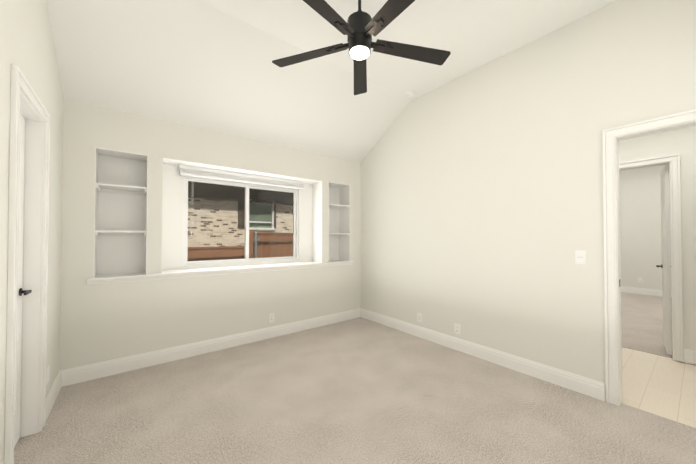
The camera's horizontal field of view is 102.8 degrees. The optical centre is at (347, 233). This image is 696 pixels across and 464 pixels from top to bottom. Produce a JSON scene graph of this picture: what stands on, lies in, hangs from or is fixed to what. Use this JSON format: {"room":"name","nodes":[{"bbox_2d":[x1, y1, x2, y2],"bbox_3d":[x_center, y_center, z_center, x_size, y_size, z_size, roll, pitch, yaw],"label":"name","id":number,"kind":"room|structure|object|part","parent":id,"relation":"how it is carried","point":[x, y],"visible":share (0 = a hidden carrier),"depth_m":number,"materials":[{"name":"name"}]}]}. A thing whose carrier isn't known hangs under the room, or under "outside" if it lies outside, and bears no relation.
{"room":"empty bedroom","nodes":[
{"label":"empty bedroom","id":0,"kind":"room"},
{"bbox_2d":[0,0,63,463],"bbox_3d":[-1.384,-0.356,0.830,0.120,3.620,4.690,1,-1,-38],"label":"wall","id":1,"kind":"structure","parent":0,"point":[27,47],"depth_m":1.93,"materials":[{"name":"paint"}]},
{"bbox_2d":[14,114,31,446],"bbox_3d":[-2.173,0.311,1.756,0.143,2.290,0.614,1,-1,-38],"label":"door","id":2,"kind":"structure","parent":1,"relation":"in","point":[20,291],"depth_m":1.95,"materials":[{"name":"white wood"}]},
{"bbox_3d":[-2.295,0.413,1.910,0.143,0.054,0.142,1,-1,-38],"label":"handle","id":3,"kind":"part","parent":2,"relation":"part of","materials":[{"name":"black metal"}]},
{"bbox_2d":[4,64,49,463],"bbox_3d":[-2.139,0.271,1.783,0.168,2.394,0.804,1,-1,-38],"label":"door frame","id":4,"kind":"structure","parent":1,"relation":"attached to","point":[27,104],"depth_m":2.03,"materials":[{"name":"white wood"}]},
{"bbox_2d":[47,365,49,383],"bbox_3d":[-2.462,1.160,2.283,0.006,0.128,0.078,1,-1,-38],"label":"electrical outlet","id":5,"kind":"object","parent":1,"relation":"attached to","point":[48,373],"visible":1,"depth_m":2.28,"materials":[{"name":"white"}]},
{"bbox_2d":[46,369,65,419],"bbox_3d":[-2.546,1.399,2.396,0.016,0.155,0.672,1,-1,-38],"label":"baseboard","id":6,"kind":"structure","parent":1,"relation":"attached to","point":[60,381],"depth_m":2.45,"materials":[{"name":"white wood"}]},
{"bbox_2d":[60,99,360,369],"bbox_3d":[-1.421,0.020,4.069,4.070,2.960,0.460,1,-1,-38],"label":"wall","id":7,"kind":"structure","parent":0,"point":[103,322],"depth_m":3.23,"materials":[{"name":"paint"}]},
{"bbox_2d":[93,147,147,277],"bbox_3d":[-2.525,-0.208,3.111,0.445,1.350,0.310,1,-1,-38],"label":"niche","id":8,"kind":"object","parent":7,"relation":"attached to","point":[120,256],"depth_m":3.20,"materials":[{"name":"white paint"}]},
{"bbox_2d":[95,183,146,235],"bbox_3d":[-2.526,-0.248,3.113,0.429,0.547,0.290,1,-1,-38],"label":"shelves","id":9,"kind":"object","parent":7,"relation":"attached to","point":[113,188],"depth_m":3.10,"materials":[{"name":"white wood"}]},
{"bbox_2d":[66,308,361,385],"bbox_3d":[-1.274,1.420,3.863,3.830,0.155,0.016,1,-1,-38],"label":"baseboard","id":10,"kind":"structure","parent":7,"relation":"attached to","point":[84,373],"depth_m":3.37,"materials":[{"name":"white wood"}]},
{"bbox_2d":[87,261,353,284],"bbox_3d":[-1.268,0.504,3.857,3.445,0.070,0.052,1,-1,-38],"label":"sill ledge","id":11,"kind":"object","parent":7,"relation":"attached to","point":[120,279],"visible":0.97,"depth_m":3.43,"materials":[{"name":"white wood"}]},
{"bbox_2d":[161,157,321,272],"bbox_3d":[-1.411,-0.195,4.045,2.196,1.350,0.405,1,-1,-38],"label":"window","id":12,"kind":"structure","parent":7,"relation":"in","point":[253,185],"depth_m":3.95,"materials":[{"name":"white plastic"}]},
{"bbox_3d":[-1.517,-0.156,4.171,1.616,1.121,0.061,1,-1,-38],"label":"window sash","id":13,"kind":"part","parent":12,"relation":"part of","materials":[{"name":"white plastic"}]},
{"bbox_2d":[179,165,304,188],"bbox_3d":[-1.429,-0.800,4.068,1.790,0.122,0.048,1,-1,-38],"label":"window blind","id":14,"kind":"object","parent":12,"relation":"attached to","point":[186,170],"visible":1,"depth_m":3.94,"materials":[{"name":"white plastic"}]},
{"bbox_2d":[269,313,273,322],"bbox_3d":[-1.099,1.220,4.007,0.078,0.128,0.008,1,-1,-38],"label":"electrical outlet","id":15,"kind":"object","parent":7,"relation":"attached to","point":[271,317],"visible":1,"depth_m":4.00,"materials":[{"name":"white plastic"}]},
{"bbox_2d":[329,204,348,235],"bbox_3d":[-0.241,-0.223,4.906,0.439,0.547,0.290,1,-1,-38],"label":"shelves","id":16,"kind":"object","parent":7,"relation":"attached to","point":[336,206],"depth_m":4.96,"materials":[{"name":"white wood"}]},
{"bbox_2d":[329,182,349,261],"bbox_3d":[-0.239,-0.183,4.904,0.455,1.350,0.310,1,-1,-38],"label":"shelf","id":17,"kind":"object","parent":7,"relation":"attached to","point":[339,222],"depth_m":5.05,"materials":[{"name":"white"}]},
{"bbox_2d":[46,0,410,162],"bbox_3d":[-0.917,-1.729,3.453,3.830,0.840,1.170,1,-1,-38],"label":"ceiling","id":18,"kind":"structure","parent":0,"point":[197,64],"depth_m":2.95,"materials":[{"name":"paint"}]},
{"bbox_2d":[14,317,695,463],"bbox_3d":[0.134,1.532,2.027,4.020,0.120,4.740,1,-1,-38],"label":"floor carpet","id":19,"kind":"object","parent":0,"point":[360,390],"visible":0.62,"depth_m":2.26,"materials":[{"name":"beige carpet"}]},
{"bbox_2d":[199,0,616,99],"bbox_3d":[0.493,-2.104,1.661,3.830,0.140,3.400,1,-1,-38],"label":"ceiling","id":20,"kind":"structure","parent":0,"point":[470,35],"depth_m":2.73,"materials":[{"name":"paint"}]},
{"bbox_2d":[272,0,450,94],"bbox_3d":[0.102,-1.702,2.097,1.484,0.652,1.452,1,-1,-38],"label":"fan","id":21,"kind":"object","parent":20,"relation":"hanging from","point":[359,28],"visible":1,"depth_m":2.13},
{"bbox_3d":[-0.330,-1.466,2.293,0.425,0.036,0.604,1,-1,-38],"label":"blade","id":22,"kind":"part","parent":21,"relation":"part of","materials":[{"name":"black wood"}]},
{"bbox_3d":[-0.186,-1.473,1.784,0.648,0.036,0.258,1,-1,-38],"label":"blade","id":23,"kind":"part","parent":21,"relation":"part of","materials":[{"name":"black wood"}]},
{"bbox_3d":[0.089,-1.707,2.139,0.188,0.640,0.188,1,-1,-38],"label":"motor","id":24,"kind":"part","parent":21,"relation":"part of","materials":[{"name":"black metal"}]},
{"bbox_3d":[0.113,-1.461,2.582,0.502,0.036,0.553,1,-1,-38],"label":"blade","id":25,"kind":"part","parent":21,"relation":"part of","materials":[{"name":"black wood"}]},
{"bbox_3d":[0.326,-1.473,1.757,0.176,0.036,0.647,1,-1,-38],"label":"blade","id":26,"kind":"part","parent":21,"relation":"part of","materials":[{"name":"black wood"}]},
{"bbox_3d":[0.523,-1.466,2.247,0.631,0.036,0.357,1,-1,-38],"label":"blade","id":27,"kind":"part","parent":21,"relation":"part of","materials":[{"name":"black wood"}]},
{"bbox_2d":[405,91,414,96],"bbox_3d":[0.889,-1.982,3.965,0.138,0.038,0.138,1,-1,-38],"label":"smoke detector","id":28,"kind":"object","parent":20,"relation":"attached to","point":[409,93],"visible":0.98,"depth_m":3.93,"materials":[{"name":"white plastic"}]},
{"bbox_2d":[360,0,695,400],"bbox_3d":[1.723,-0.321,3.268,0.120,3.620,4.690,1,-1,-38],"label":"wall","id":29,"kind":"structure","parent":0,"point":[481,204],"depth_m":2.98,"materials":[{"name":"paint"}]},
{"bbox_2d":[417,313,421,322],"bbox_3d":[1.033,1.220,4.021,0.008,0.128,0.078,1,-1,-38],"label":"electrical outlet","id":30,"kind":"object","parent":29,"relation":"attached to","point":[419,317],"visible":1,"depth_m":4.02,"materials":[{"name":"white plastic"}]},
{"bbox_2d":[454,323,459,334],"bbox_3d":[1.398,1.223,3.557,0.008,0.128,0.078,1,-1,-38],"label":"electrical outlet","id":31,"kind":"object","parent":29,"relation":"attached to","point":[456,328],"visible":1,"depth_m":3.55,"materials":[{"name":"white plastic"}]},
{"bbox_2d":[362,309,604,401],"bbox_3d":[1.254,1.418,3.731,0.016,0.155,3.263,1,-1,-38],"label":"baseboard","id":32,"kind":"structure","parent":29,"relation":"attached to","point":[552,375],"depth_m":3.10,"materials":[{"name":"white wood"}]},
{"bbox_2d":[575,250,585,263],"bbox_3d":[2.166,0.221,2.591,0.010,0.128,0.078,1,-1,-38],"label":"light switch","id":33,"kind":"object","parent":29,"relation":"attached to","point":[580,256],"visible":1,"depth_m":2.59,"materials":[{"name":"white plastic"}]},
{"bbox_2d":[602,109,695,405],"bbox_3d":[2.620,0.276,2.117,0.168,2.394,0.973,1,-1,-38],"label":"door frame","id":34,"kind":"structure","parent":29,"relation":"attached to","point":[612,137],"depth_m":2.41,"materials":[{"name":"white wood"}]},
{"bbox_2d":[619,164,670,289],"bbox_3d":[7.715,-0.260,6.858,0.120,3.600,4.560,1,-1,-38],"label":"wall","id":35,"kind":"structure","parent":0,"point":[640,223],"depth_m":7.06,"materials":[{"name":"paint"}]},
{"bbox_2d":[621,286,671,297],"bbox_3d":[7.661,1.461,6.792,0.016,0.155,4.560,1,-1,-38],"label":"baseboard","id":36,"kind":"structure","parent":35,"relation":"attached to","point":[645,291],"depth_m":7.04,"materials":[{"name":"white wood"}]},
{"bbox_2d":[621,292,672,357],"bbox_3d":[5.697,1.577,5.248,5.210,0.120,4.600,1,-1,-38],"label":"floor","id":37,"kind":"structure","parent":0,"point":[642,321],"depth_m":4.65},
{"bbox_2d":[619,125,695,355],"bbox_3d":[3.763,-0.008,3.498,0.120,3.000,5.000,1,-1,-38],"label":"wall","id":38,"kind":"structure","parent":0,"point":[681,142],"depth_m":3.22,"materials":[{"name":"paint"}]},
{"bbox_2d":[619,154,683,361],"bbox_3d":[3.739,0.283,3.526,0.168,2.419,0.638,1,-1,-38],"label":"door frame","id":39,"kind":"structure","parent":38,"relation":"attached to","point":[673,161],"depth_m":3.27,"materials":[{"name":"white wood"}]},
{"bbox_2d":[656,165,671,354],"bbox_3d":[4.081,0.321,3.569,0.143,2.320,0.458,-1,-1,44],"label":"door","id":40,"kind":"structure","parent":38,"relation":"in","point":[665,265],"depth_m":3.42,"materials":[{"name":"white wood"}]},
{"bbox_2d":[684,349,695,364],"bbox_3d":[4.568,1.398,2.343,0.016,0.155,2.220,1,-1,-38],"label":"baseboard","id":41,"kind":"structure","parent":38,"relation":"attached to","point":[689,356],"depth_m":3.18,"materials":[{"name":"white wood"}]},
{"bbox_2d":[622,347,695,427],"bbox_3d":[3.206,1.546,2.785,1.750,0.112,4.800,1,-1,-38],"label":"floor","id":42,"kind":"structure","parent":0,"point":[662,386],"depth_m":2.72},
{"label":"outside","id":43,"kind":"structure","parent":0,"visible":0},
{"bbox_3d":[-1.696,2.117,8.756,32.000,0.200,7.300,1,-1,-38],"label":"ground","id":44,"kind":"structure","parent":43,"visible":0},
{"bbox_2d":[187,230,292,260],"bbox_3d":[-2.334,0.946,5.536,15.000,2.050,0.205,1,-1,-38],"label":"fence","id":45,"kind":"object","parent":44,"relation":"on","point":[264,240],"depth_m":5.87,"materials":[{"name":"brown wood"}]},
{"bbox_2d":[188,198,292,249],"bbox_3d":[-3.842,0.380,11.515,32.000,3.350,0.250,1,-1,-38],"label":"brick","id":46,"kind":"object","parent":44,"relation":"on","point":[195,226],"depth_m":10.54,"materials":[{"name":"beige brick"}]},
{"bbox_2d":[188,181,292,228],"bbox_3d":[-3.663,-1.508,11.313,32.000,2.580,0.830,1,-1,-38],"label":"fascia","id":47,"kind":"object","parent":46,"relation":"attached to","point":[238,192],"depth_m":10.98,"materials":[{"name":"wood"}]},
{"bbox_2d":[249,199,274,229],"bbox_3d":[-3.621,-0.764,11.526,1.200,1.240,0.090,1,-1,-38],"label":"window","id":48,"kind":"structure","parent":46,"relation":"attached to","point":[251,228],"depth_m":11.62,"materials":[{"name":"white plastic"}]},
{"bbox_2d":[249,203,271,227],"bbox_3d":[-3.680,-0.778,11.601,1.020,1.090,0.040,1,-1,-38],"label":"window blind","id":49,"kind":"object","parent":48,"relation":"attached to","point":[256,215],"depth_m":11.60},
{"bbox_2d":[253,232,259,257],"bbox_3d":[-1.917,0.973,5.831,0.140,2.005,0.084,1,-1,-38],"label":"fence post","id":50,"kind":"object","parent":44,"relation":"on","point":[255,243],"depth_m":5.80,"materials":[{"name":"grey metal"}]}
]}

